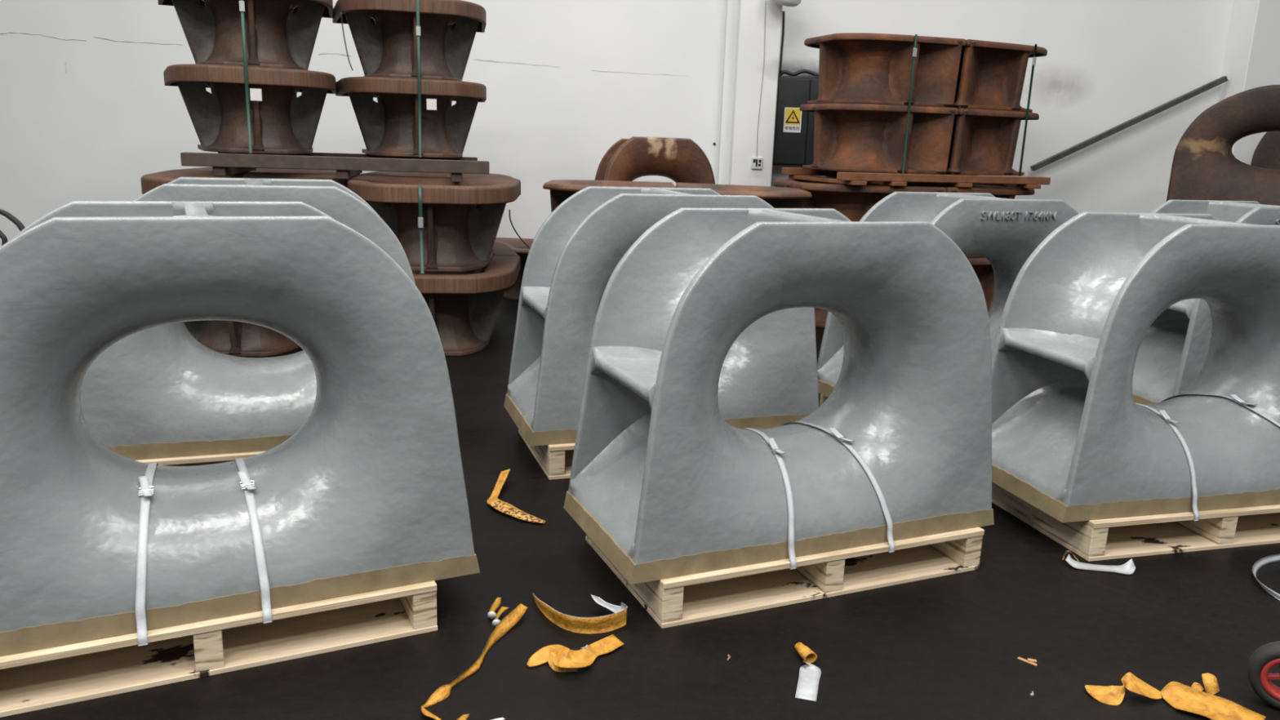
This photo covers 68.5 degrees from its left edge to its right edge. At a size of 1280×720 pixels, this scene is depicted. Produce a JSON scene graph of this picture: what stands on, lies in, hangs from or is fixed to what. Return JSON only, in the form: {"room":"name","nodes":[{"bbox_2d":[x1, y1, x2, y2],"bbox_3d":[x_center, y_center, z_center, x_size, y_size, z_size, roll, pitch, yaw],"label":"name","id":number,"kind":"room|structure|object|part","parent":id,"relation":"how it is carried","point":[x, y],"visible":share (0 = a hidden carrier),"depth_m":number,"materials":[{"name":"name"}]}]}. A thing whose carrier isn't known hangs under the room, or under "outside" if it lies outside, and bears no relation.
{"room":"factory warehouse","nodes":[
{"label":"factory warehouse","id":0,"kind":"room"},
{"bbox_2d":[0,208,25,231],"bbox_3d":[-3.086,-0.666,4.594,0.186,0.160,0.027,2,13,0],"label":"hose","id":1,"kind":"object","parent":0,"point":[20,226],"visible":0.8,"depth_m":4.58,"materials":[{"name":"rubber"}]},
{"bbox_2d":[0,230,7,245],"bbox_3d":[-3.140,-0.561,4.620,0.059,0.182,0.024,2,13,0],"label":"hose","id":2,"kind":"object","parent":1,"relation":"hanging from","point":[4,239],"visible":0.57,"depth_m":4.61,"materials":[{"name":"rubber"}]},
{"bbox_2d":[0,0,1235,246],"bbox_3d":[0.163,-4.670,8.296,28.000,8.000,0.308,2,13,0],"label":"wall","id":3,"kind":"structure","parent":0,"point":[87,111],"depth_m":8.65,"materials":[{"name":"white paint"}]},
{"bbox_2d":[716,0,738,184],"bbox_3d":[1.044,-4.587,8.076,0.433,8.000,0.160,2,13,0],"label":"trim","id":4,"kind":"structure","parent":3,"relation":"attached to","point":[731,9],"depth_m":8.51,"materials":[{"name":"white paint"}]},
{"bbox_2d":[772,76,818,165],"bbox_3d":[1.502,-2.175,8.602,0.560,0.774,0.229,2,13,0],"label":"box","id":5,"kind":"object","parent":3,"relation":"attached to","point":[793,136],"visible":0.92,"depth_m":8.50,"materials":[{"name":"black metal"}]},
{"bbox_2d":[777,69,818,78],"bbox_3d":[1.444,-2.587,8.523,0.397,0.104,0.036,2,13,0],"label":"cable bundle","id":6,"kind":"object","parent":5,"relation":"on","point":[815,75],"visible":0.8,"depth_m":8.51,"materials":[{"name":"black plastic"}]},
{"bbox_3d":[1.647,-2.148,8.510,0.249,0.744,0.021,2,13,0],"label":"door","id":7,"kind":"part","parent":5,"relation":"part of","materials":[{"name":"black metal"}]},
{"bbox_2d":[1030,75,1227,171],"bbox_3d":[4.455,-2.155,8.579,1.657,0.896,0.060,2,13,0],"label":"bar","id":8,"kind":"object","parent":3,"relation":"attached to","point":[1223,79],"visible":1,"depth_m":8.55,"materials":[{"name":"grey metal"}]},
{"bbox_2d":[1217,0,1279,164],"bbox_3d":[6.021,-4.391,7.979,1.270,8.000,0.360,2,13,0],"label":"wall","id":9,"kind":"structure","parent":3,"relation":"attached to","point":[1252,57],"depth_m":8.25,"materials":[{"name":"white paint"}]},
{"bbox_2d":[0,297,1279,719],"bbox_3d":[-0.044,1.264,0.965,28.000,0.200,17.300,2,13,0],"label":"floor","id":10,"kind":"structure","parent":0,"point":[949,646],"depth_m":2.62,"materials":[{"name":"black concrete"}]},
{"bbox_2d":[136,450,266,466],"bbox_3d":[-1.531,0.350,3.885,1.160,0.140,0.640,-3,14,-19],"label":"pallet","id":11,"kind":"object","parent":10,"relation":"on","point":[222,458],"visible":0.02,"depth_m":3.52,"materials":[{"name":"brown wood"}]},
{"bbox_2d":[80,177,415,460],"bbox_3d":[-1.509,-0.205,3.755,1.313,1.001,0.590,-3,14,-19],"label":"chock","id":12,"kind":"object","parent":11,"relation":"on","point":[158,392],"visible":0.34,"depth_m":3.52,"materials":[{"name":"grey paint"}]},
{"bbox_2d":[0,580,437,717],"bbox_3d":[-1.222,0.657,2.626,1.160,0.140,0.640,-5,15,-26],"label":"pallet","id":13,"kind":"object","parent":10,"relation":"on","point":[49,677],"visible":0.42,"depth_m":2.40,"materials":[{"name":"brown wood"}]},
{"bbox_2d":[0,200,479,657],"bbox_3d":[-1.155,0.098,2.518,1.313,1.001,0.590,-5,15,-26],"label":"chock","id":14,"kind":"object","parent":13,"relation":"on","point":[369,494],"visible":0.99,"depth_m":2.35,"materials":[{"name":"grey paint"}]},
{"bbox_2d":[135,462,158,645],"bbox_3d":[-1.290,0.457,2.486,0.044,0.350,0.557,-3,14,-22],"label":"strap","id":15,"kind":"object","parent":14,"relation":"attached to","point":[146,481],"visible":0.96,"depth_m":2.30,"materials":[{"name":"white plastic"}]},
{"bbox_2d":[233,457,271,623],"bbox_3d":[-1.084,0.449,2.589,0.040,0.333,0.556,-5,15,-29],"label":"strap","id":16,"kind":"object","parent":14,"relation":"attached to","point":[248,487],"visible":0.95,"depth_m":2.41,"materials":[{"name":"white plastic"}]},
{"bbox_2d":[183,320,299,356],"bbox_3d":[-2.470,-0.352,5.889,1.134,0.524,1.026,0,13,-9],"label":"chock","id":17,"kind":"object","parent":10,"relation":"on","point":[237,339],"visible":0.23,"depth_m":5.67,"materials":[{"name":"brown metal"}]},
{"bbox_2d":[140,170,346,194],"bbox_3d":[-2.452,-0.864,5.769,1.134,0.524,1.026,0,13,-9],"label":"chock","id":18,"kind":"object","parent":17,"relation":"on","point":[151,181],"visible":0.11,"depth_m":5.94,"materials":[{"name":"brown metal"}]},
{"bbox_2d":[457,713,469,719],"bbox_3d":[-0.418,0.843,2.208,0.031,0.022,0.028,14,18,42],"label":"scrap","id":19,"kind":"object","parent":10,"relation":"on","point":[464,717],"visible":1,"depth_m":2.21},
{"bbox_2d":[412,255,520,355],"bbox_3d":[-1.326,-0.357,6.080,1.134,0.524,1.026,0,13,-9],"label":"chock","id":20,"kind":"object","parent":10,"relation":"on","point":[464,307],"visible":0.51,"depth_m":5.88,"materials":[{"name":"brown metal"}]},
{"bbox_2d":[347,175,520,271],"bbox_3d":[-1.308,-0.869,5.960,1.134,0.524,1.026,0,13,-9],"label":"chock","id":21,"kind":"object","parent":20,"relation":"on","point":[459,235],"visible":0.88,"depth_m":5.73,"materials":[{"name":"brown metal"}]},
{"bbox_2d":[180,151,488,182],"bbox_3d":[-1.901,-1.267,6.121,1.780,0.131,0.970,-1,14,-11],"label":"pallet","id":22,"kind":"object","parent":21,"relation":"on","point":[348,166],"visible":0.98,"depth_m":5.68,"materials":[{"name":"brown wood"}]},
{"bbox_2d":[163,63,336,154],"bbox_3d":[-2.449,-1.581,5.986,1.083,0.500,0.980,-4,14,-22],"label":"chock","id":23,"kind":"object","parent":22,"relation":"on","point":[283,122],"visible":0.98,"depth_m":5.78,"materials":[{"name":"brown metal"}]},
{"bbox_2d":[239,0,252,153],"bbox_3d":[-2.307,-1.721,5.492,0.029,1.001,0.073,-4,14,-22],"label":"band","id":24,"kind":"object","parent":23,"relation":"attached to","point":[242,6],"visible":1,"depth_m":5.47,"materials":[{"name":"green plastic"}]},
{"bbox_2d":[157,0,333,70],"bbox_3d":[-2.432,-2.070,5.871,1.083,0.500,0.980,-4,14,-22],"label":"chock","id":25,"kind":"object","parent":23,"relation":"on","point":[280,33],"visible":0.8,"depth_m":5.70,"materials":[{"name":"brown metal"}]},
{"bbox_2d":[340,12,353,70],"bbox_3d":[-1.786,-1.941,5.722,0.068,0.339,0.008,2,13,0],"label":"loose wire","id":26,"kind":"object","parent":25,"relation":"hanging from","point":[340,12],"visible":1,"depth_m":5.72,"materials":[{"name":"black plastic"}]},
{"bbox_2d":[249,88,262,101],"bbox_3d":[-2.261,-1.562,5.529,0.063,0.069,0.003,-4,14,-22],"label":"paper tag","id":27,"kind":"object","parent":23,"relation":"attached to","point":[255,94],"visible":1,"depth_m":5.53,"materials":[{"name":"grey paper"}]},
{"bbox_2d":[335,76,486,157],"bbox_3d":[-1.533,-1.639,6.396,1.055,0.487,0.954,-2,14,-16],"label":"chock","id":28,"kind":"object","parent":22,"relation":"on","point":[388,126],"visible":0.96,"depth_m":6.19,"materials":[{"name":"brown metal"}]},
{"bbox_2d":[332,0,486,80],"bbox_3d":[-1.516,-2.115,6.284,1.055,0.487,0.954,-2,14,-16],"label":"chock","id":29,"kind":"object","parent":28,"relation":"on","point":[384,32],"visible":0.81,"depth_m":6.08,"materials":[{"name":"brown metal"}]},
{"bbox_2d":[415,0,422,157],"bbox_3d":[-1.393,-1.776,5.918,0.028,0.975,0.071,-2,14,-16],"label":"band","id":30,"kind":"object","parent":28,"relation":"attached to","point":[417,27],"visible":1,"depth_m":5.88,"materials":[{"name":"green plastic"}]},
{"bbox_2d":[426,98,436,110],"bbox_3d":[-1.321,-1.621,5.955,0.061,0.067,0.003,-2,14,-16],"label":"paper tag","id":31,"kind":"object","parent":28,"relation":"attached to","point":[431,103],"visible":1,"depth_m":5.95,"materials":[{"name":"grey paper"}]},
{"bbox_2d":[417,185,424,273],"bbox_3d":[-1.278,-0.759,5.486,0.030,0.521,0.070,0,13,-9],"label":"band","id":32,"kind":"object","parent":21,"relation":"attached to","point":[420,220],"visible":1,"depth_m":5.45,"materials":[{"name":"green"}]},
{"bbox_2d":[508,209,530,248],"bbox_3d":[-0.812,-0.883,6.374,0.156,0.269,0.010,2,13,0],"label":"loose wire","id":33,"kind":"object","parent":21,"relation":"hanging from","point":[519,237],"visible":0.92,"depth_m":6.37,"materials":[{"name":"black plastic"}]},
{"bbox_2d":[421,597,527,719],"bbox_3d":[-0.447,0.776,2.480,0.110,0.046,0.566,6,14,15],"label":"scrap","id":34,"kind":"object","parent":10,"relation":"on","point":[502,627],"visible":1,"depth_m":2.55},
{"bbox_2d":[491,717,505,719],"bbox_3d":[-0.337,0.851,2.217,0.037,0.008,0.020,-3,14,-22],"label":"paper scrap","id":35,"kind":"object","parent":10,"relation":"on","point":[499,718],"visible":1,"depth_m":2.22,"materials":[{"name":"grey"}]},
{"bbox_2d":[492,241,519,325],"bbox_3d":[-1.492,-0.598,7.078,1.134,0.524,1.026,0,13,-9],"label":"chock","id":36,"kind":"object","parent":10,"relation":"on","point":[500,249],"visible":0.06,"depth_m":6.89,"materials":[{"name":"brown metal"}]},
{"bbox_2d":[357,171,517,251],"bbox_3d":[-1.474,-1.110,6.958,1.134,0.524,1.026,0,13,-9],"label":"chock","id":37,"kind":"object","parent":36,"relation":"on","point":[497,176],"visible":0.12,"depth_m":7.09,"materials":[{"name":"brown metal"}]},
{"bbox_2d":[494,237,533,301],"bbox_3d":[-0.835,-0.783,8.144,0.986,0.440,0.893,2,13,0],"label":"chock","id":38,"kind":"object","parent":10,"relation":"on","point":[512,293],"visible":0.16,"depth_m":8.04,"materials":[{"name":"brown metal"}]},
{"bbox_2d":[487,469,545,524],"bbox_3d":[-0.499,0.513,3.529,0.154,0.049,0.477,-4,15,-24],"label":"scrap","id":39,"kind":"object","parent":10,"relation":"on","point":[493,501],"visible":1,"depth_m":3.46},
{"bbox_2d":[518,429,574,479],"bbox_3d":[0.086,0.320,4.252,1.160,0.140,0.640,-2,14,-18],"label":"pallet","id":40,"kind":"object","parent":10,"relation":"on","point":[555,460],"visible":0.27,"depth_m":3.81,"materials":[{"name":"brown wood"}]},
{"bbox_2d":[503,186,818,446],"bbox_3d":[0.108,-0.236,4.122,1.313,1.001,0.590,-2,14,-18],"label":"chock","id":41,"kind":"object","parent":40,"relation":"on","point":[768,379],"visible":0.5,"depth_m":4.03,"materials":[{"name":"grey paint"}]},
{"bbox_2d":[526,634,623,672],"bbox_3d":[-0.156,0.773,2.478,0.275,0.054,0.118,-5,15,-27],"label":"scrap","id":42,"kind":"object","parent":10,"relation":"on","point":[561,659],"visible":1,"depth_m":2.47,"materials":[{"name":"orange paper"}]},
{"bbox_2d":[532,592,627,633],"bbox_3d":[-0.195,0.716,2.700,0.317,0.061,0.165,6,14,16],"label":"scrap","id":43,"kind":"object","parent":10,"relation":"on","point":[599,624],"visible":1,"depth_m":2.64,"materials":[{"name":"orange plastic"}]},
{"bbox_2d":[728,0,782,186],"bbox_3d":[1.102,-4.539,7.882,0.362,8.000,0.240,2,13,0],"label":"column","id":44,"kind":"structure","parent":10,"relation":"on","point":[749,52],"depth_m":8.28,"materials":[{"name":"white paint"}]},
{"bbox_2d":[751,157,762,168],"bbox_3d":[1.046,-1.760,8.398,0.096,0.100,0.024,2,13,0],"label":"socket","id":45,"kind":"object","parent":44,"relation":"attached to","point":[757,162],"visible":1,"depth_m":8.39,"materials":[{"name":"grey plastic"}]},
{"bbox_2d":[756,0,765,156],"bbox_3d":[1.069,-2.459,8.243,0.026,1.321,0.008,2,13,0],"label":"cable","id":46,"kind":"object","parent":44,"relation":"attached to","point":[765,0],"visible":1,"depth_m":8.24,"materials":[{"name":"grey plastic"}]},
{"bbox_2d":[778,11,784,73],"bbox_3d":[1.259,-2.814,8.327,0.030,0.527,0.021,2,13,0],"label":"power cable","id":47,"kind":"object","parent":44,"relation":"hanging from","point":[783,12],"visible":1,"depth_m":8.32,"materials":[{"name":"black plastic"}]},
{"bbox_2d":[771,0,801,6],"bbox_3d":[1.223,-3.126,7.933,0.315,0.276,0.325,2,13,0],"label":"wall lamp","id":48,"kind":"object","parent":44,"relation":"attached to","point":[784,2],"visible":1,"depth_m":7.86,"materials":[{"name":"white plastic"}]},
{"bbox_2d":[585,527,984,628],"bbox_3d":[0.473,0.590,3.163,1.160,0.140,0.640,-4,14,-23],"label":"pallet","id":49,"kind":"object","parent":10,"relation":"on","point":[673,602],"visible":0.48,"depth_m":2.90,"materials":[{"name":"brown wood"}]},
{"bbox_2d":[563,208,994,584],"bbox_3d":[0.479,0.035,3.027,1.313,1.001,0.590,-4,14,-23],"label":"chock","id":50,"kind":"object","parent":49,"relation":"on","point":[664,487],"visible":1,"depth_m":2.91,"materials":[{"name":"grey paint"}]},
{"bbox_2d":[741,427,796,568],"bbox_3d":[0.392,0.397,3.026,0.049,0.334,0.559,-2,14,-17],"label":"strap","id":51,"kind":"object","parent":50,"relation":"attached to","point":[775,448],"visible":0.93,"depth_m":2.83,"materials":[{"name":"white plastic"}]},
{"bbox_2d":[780,421,894,552],"bbox_3d":[0.614,0.378,3.114,0.072,0.346,0.570,-7,16,-35],"label":"strap","id":52,"kind":"object","parent":50,"relation":"attached to","point":[833,432],"visible":0.93,"depth_m":2.95,"materials":[{"name":"white plastic"}]},
{"bbox_2d":[794,642,821,701],"bbox_3d":[0.441,0.808,2.457,0.070,0.033,0.240,4,13,8],"label":"scrap","id":53,"kind":"object","parent":10,"relation":"on","point":[809,674],"visible":1,"depth_m":2.45,"materials":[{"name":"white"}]},
{"bbox_2d":[814,307,827,328],"bbox_3d":[1.603,-0.601,7.518,1.062,0.538,1.106,-3,14,-19],"label":"chock","id":54,"kind":"object","parent":10,"relation":"on","point":[820,314],"visible":0.02,"depth_m":7.24,"materials":[{"name":"brown metal"}]},
{"bbox_2d":[773,178,946,221],"bbox_3d":[1.621,-1.125,7.394,1.062,0.538,1.106,-3,14,-19],"label":"chock","id":55,"kind":"object","parent":54,"relation":"on","point":[853,202],"visible":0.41,"depth_m":7.04,"materials":[{"name":"brown metal"}]},
{"bbox_2d":[781,167,1050,188],"bbox_3d":[2.174,-1.446,7.457,1.850,0.088,0.980,-3,14,-19],"label":"pallet","id":56,"kind":"object","parent":55,"relation":"on","point":[851,178],"visible":0.96,"depth_m":7.08,"materials":[{"name":"brown wood"}]},
{"bbox_2d":[799,102,959,174],"bbox_3d":[1.748,-1.713,7.272,0.957,0.484,0.996,-3,14,-19],"label":"chock","id":57,"kind":"object","parent":56,"relation":"on","point":[848,137],"visible":0.99,"depth_m":7.01,"materials":[{"name":"brown metal"}]},
{"bbox_2d":[804,32,966,107],"bbox_3d":[1.764,-2.186,7.160,0.957,0.484,0.996,-3,14,-19],"label":"chock","id":58,"kind":"object","parent":57,"relation":"on","point":[855,68],"visible":0.89,"depth_m":6.90,"materials":[{"name":"brown metal"}]},
{"bbox_2d":[902,34,917,173],"bbox_3d":[1.954,-1.847,6.801,0.030,0.971,0.008,-3,14,-19],"label":"band","id":59,"kind":"object","parent":57,"relation":"attached to","point":[914,51],"visible":1,"depth_m":6.80,"materials":[{"name":"green plastic"}]},
{"bbox_2d":[946,108,1039,175],"bbox_3d":[2.647,-1.754,7.581,0.957,0.484,0.996,-3,14,-19],"label":"chock","id":60,"kind":"object","parent":56,"relation":"on","point":[984,142],"visible":0.61,"depth_m":7.28,"materials":[{"name":"brown metal"}]},
{"bbox_2d":[952,39,1047,112],"bbox_3d":[2.663,-2.227,7.469,0.957,0.484,0.996,-3,14,-19],"label":"chock","id":61,"kind":"object","parent":60,"relation":"on","point":[992,74],"visible":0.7,"depth_m":7.17,"materials":[{"name":"brown metal"}]},
{"bbox_2d":[1018,44,1037,176],"bbox_3d":[2.952,-1.893,7.144,0.030,0.971,0.008,-3,14,-19],"label":"band","id":62,"kind":"object","parent":60,"relation":"attached to","point":[1034,57],"visible":1,"depth_m":7.14,"materials":[{"name":"green plastic"}]},
{"bbox_2d":[819,393,827,406],"bbox_3d":[1.584,0.248,4.776,1.160,0.140,0.640,-3,14,-21],"label":"pallet","id":63,"kind":"object","parent":10,"relation":"on","point":[823,397],"visible":0.02,"depth_m":4.83,"materials":[{"name":"brown wood"}]},
{"bbox_2d":[817,191,1078,397],"bbox_3d":[1.607,-0.307,4.646,1.313,1.001,0.590,-3,14,-21],"label":"chock","id":64,"kind":"object","parent":63,"relation":"on","point":[1006,232],"visible":0.3,"depth_m":4.46,"materials":[{"name":"grey paint"}]},
{"bbox_2d":[967,257,994,311],"bbox_3d":[2.595,-0.646,7.859,1.062,0.538,1.106,-3,14,-19],"label":"chock","id":65,"kind":"object","parent":10,"relation":"on","point":[982,267],"visible":0.09,"depth_m":7.54,"materials":[{"name":"brown metal"}]},
{"bbox_2d":[906,182,1035,257],"bbox_3d":[2.613,-1.171,7.735,1.062,0.538,1.106,-3,14,-19],"label":"chock","id":66,"kind":"object","parent":65,"relation":"on","point":[1002,192],"visible":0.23,"depth_m":7.27,"materials":[{"name":"brown metal"}]},
{"bbox_2d":[1017,657,1037,666],"bbox_3d":[1.059,0.818,2.562,0.052,0.010,0.020,14,18,42],"label":"chip","id":67,"kind":"object","parent":10,"relation":"on","point":[1030,661],"visible":1,"depth_m":2.55,"materials":[{"name":"brown"}]},
{"bbox_2d":[1062,550,1135,574],"bbox_3d":[1.541,0.682,3.148,0.229,0.042,0.088,7,14,19],"label":"scrap","id":68,"kind":"object","parent":10,"relation":"on","point":[1128,568],"visible":1,"depth_m":3.15,"materials":[{"name":"white plastic"}]},
{"bbox_2d":[991,482,1279,561],"bbox_3d":[2.013,0.531,3.639,1.160,0.140,0.640,-2,14,-15],"label":"pallet","id":69,"kind":"object","parent":10,"relation":"on","point":[1170,533],"visible":0.35,"depth_m":3.36,"materials":[{"name":"brown wood"}]},
{"bbox_2d":[991,212,1279,522],"bbox_3d":[2.001,-0.023,3.500,1.313,1.001,0.590,-2,14,-15],"label":"chock","id":70,"kind":"object","parent":69,"relation":"on","point":[1071,440],"visible":0.98,"depth_m":3.39,"materials":[{"name":"grey paint"}]},
{"bbox_2d":[1135,403,1199,520],"bbox_3d":[1.895,0.335,3.509,0.038,0.336,0.555,-1,14,-13],"label":"strap","id":71,"kind":"object","parent":70,"relation":"attached to","point":[1162,414],"visible":0.86,"depth_m":3.31,"materials":[{"name":"white plastic"}]},
{"bbox_2d":[1160,393,1279,426],"bbox_3d":[2.244,0.308,3.573,0.132,0.382,0.620,-9,17,-40],"label":"strap","id":72,"kind":"object","parent":70,"relation":"attached to","point":[1237,399],"visible":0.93,"depth_m":3.48,"materials":[{"name":"white plastic"}]},
{"bbox_2d":[1084,672,1266,719],"bbox_3d":[1.349,0.853,2.355,0.399,0.063,0.214,2,13,0],"label":"scrap","id":73,"kind":"object","parent":10,"relation":"on","point":[1180,696],"visible":1,"depth_m":2.39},
{"bbox_2d":[1247,640,1279,709],"bbox_3d":[1.636,0.798,2.370,0.176,0.176,0.068,9,15,28],"label":"wheel","id":74,"kind":"object","parent":10,"relation":"on","point":[1267,655],"visible":1,"depth_m":2.38,"materials":[{"name":"rubber"}]},
{"bbox_2d":[1252,554,1279,600],"bbox_3d":[2.155,0.711,3.151,0.167,0.027,0.537,11,16,34],"label":"strap loop","id":75,"kind":"object","parent":10,"relation":"on","point":[1276,557],"visible":1,"depth_m":3.20,"materials":[{"name":"white plastic"}]},
{"bbox_3d":[3.040,0.262,4.932,1.160,0.140,0.640,-2,14,-18],"label":"pallet","id":76,"kind":"object","parent":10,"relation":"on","visible":0},
{"bbox_2d":[1132,200,1279,404],"bbox_3d":[3.062,-0.293,4.803,1.313,1.001,0.590,-2,14,-18],"label":"chock","id":77,"kind":"object","parent":76,"relation":"on","point":[1172,353],"visible":0.15,"depth_m":4.66,"materials":[{"name":"grey paint"}]},
{"bbox_3d":[-0.221,-0.425,6.528,0.883,0.525,0.976,2,13,0],"label":"chock","id":78,"kind":"object","parent":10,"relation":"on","visible":0},
{"bbox_2d":[542,179,675,212],"bbox_3d":[-0.203,-0.938,6.406,0.886,0.525,0.978,2,13,0],"label":"chock","id":79,"kind":"object","parent":78,"relation":"on","point":[561,190],"visible":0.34,"depth_m":6.37,"materials":[{"name":"brown metal"}]},
{"bbox_3d":[-2.637,-0.593,6.887,1.132,0.524,1.024,0,13,-9],"label":"chock","id":80,"kind":"object","parent":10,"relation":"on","visible":0},
{"bbox_2d":[168,166,349,187],"bbox_3d":[-2.618,-1.105,6.767,1.134,0.524,1.026,0,13,-9],"label":"chock","id":81,"kind":"object","parent":80,"relation":"on","point":[199,169],"visible":0.11,"depth_m":7.01,"materials":[{"name":"brown metal"}]},
{"bbox_3d":[0.662,-0.394,6.528,0.883,0.525,0.976,2,13,0],"label":"chock","id":82,"kind":"object","parent":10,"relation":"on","visible":0},
{"bbox_2d":[675,182,812,208],"bbox_3d":[0.680,-0.907,6.406,0.886,0.525,0.978,2,13,0],"label":"chock","id":83,"kind":"object","parent":82,"relation":"on","point":[776,197],"visible":0.3,"depth_m":6.35,"materials":[{"name":"brown metal"}]},
{"bbox_3d":[0.086,-0.681,8.006,0.821,0.367,0.743,2,13,0],"label":"chock","id":84,"kind":"object","parent":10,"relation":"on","visible":0},
{"bbox_2d":[594,136,715,184],"bbox_3d":[0.109,-1.338,7.851,1.076,1.020,0.470,-2,14,-17],"label":"chock","id":85,"kind":"object","parent":84,"relation":"on","point":[680,160],"visible":0.36,"depth_m":7.62,"materials":[{"name":"brown metal"}]},
{"bbox_3d":[4.585,-0.337,6.992,1.359,0.467,1.060,9,15,28],"label":"chock","id":86,"kind":"object","parent":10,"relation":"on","visible":0},
{"bbox_3d":[4.601,-0.793,6.885,1.359,0.467,1.060,9,15,28],"label":"chock","id":87,"kind":"object","parent":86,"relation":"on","visible":0},
{"bbox_2d":[1166,84,1279,205],"bbox_3d":[4.624,-1.456,6.708,1.423,0.960,0.500,9,15,28],"label":"chock","id":88,"kind":"object","parent":87,"relation":"on","point":[1204,166],"visible":0.91,"depth_m":6.72,"materials":[{"name":"brown metal"}]},
{"bbox_3d":[5.762,-0.514,7.917,1.359,0.467,1.060,9,15,28],"label":"chock","id":89,"kind":"object","parent":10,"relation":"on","visible":0},
{"bbox_3d":[5.778,-0.969,7.810,1.359,0.467,1.060,9,15,28],"label":"chock","id":90,"kind":"object","parent":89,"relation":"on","visible":0},
{"bbox_2d":[1250,130,1279,169],"bbox_3d":[5.801,-1.633,7.633,1.423,0.960,0.500,9,15,28],"label":"chock","id":91,"kind":"object","parent":90,"relation":"on","point":[1266,154],"visible":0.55,"depth_m":7.71,"materials":[{"name":"brown metal"}]}
]}

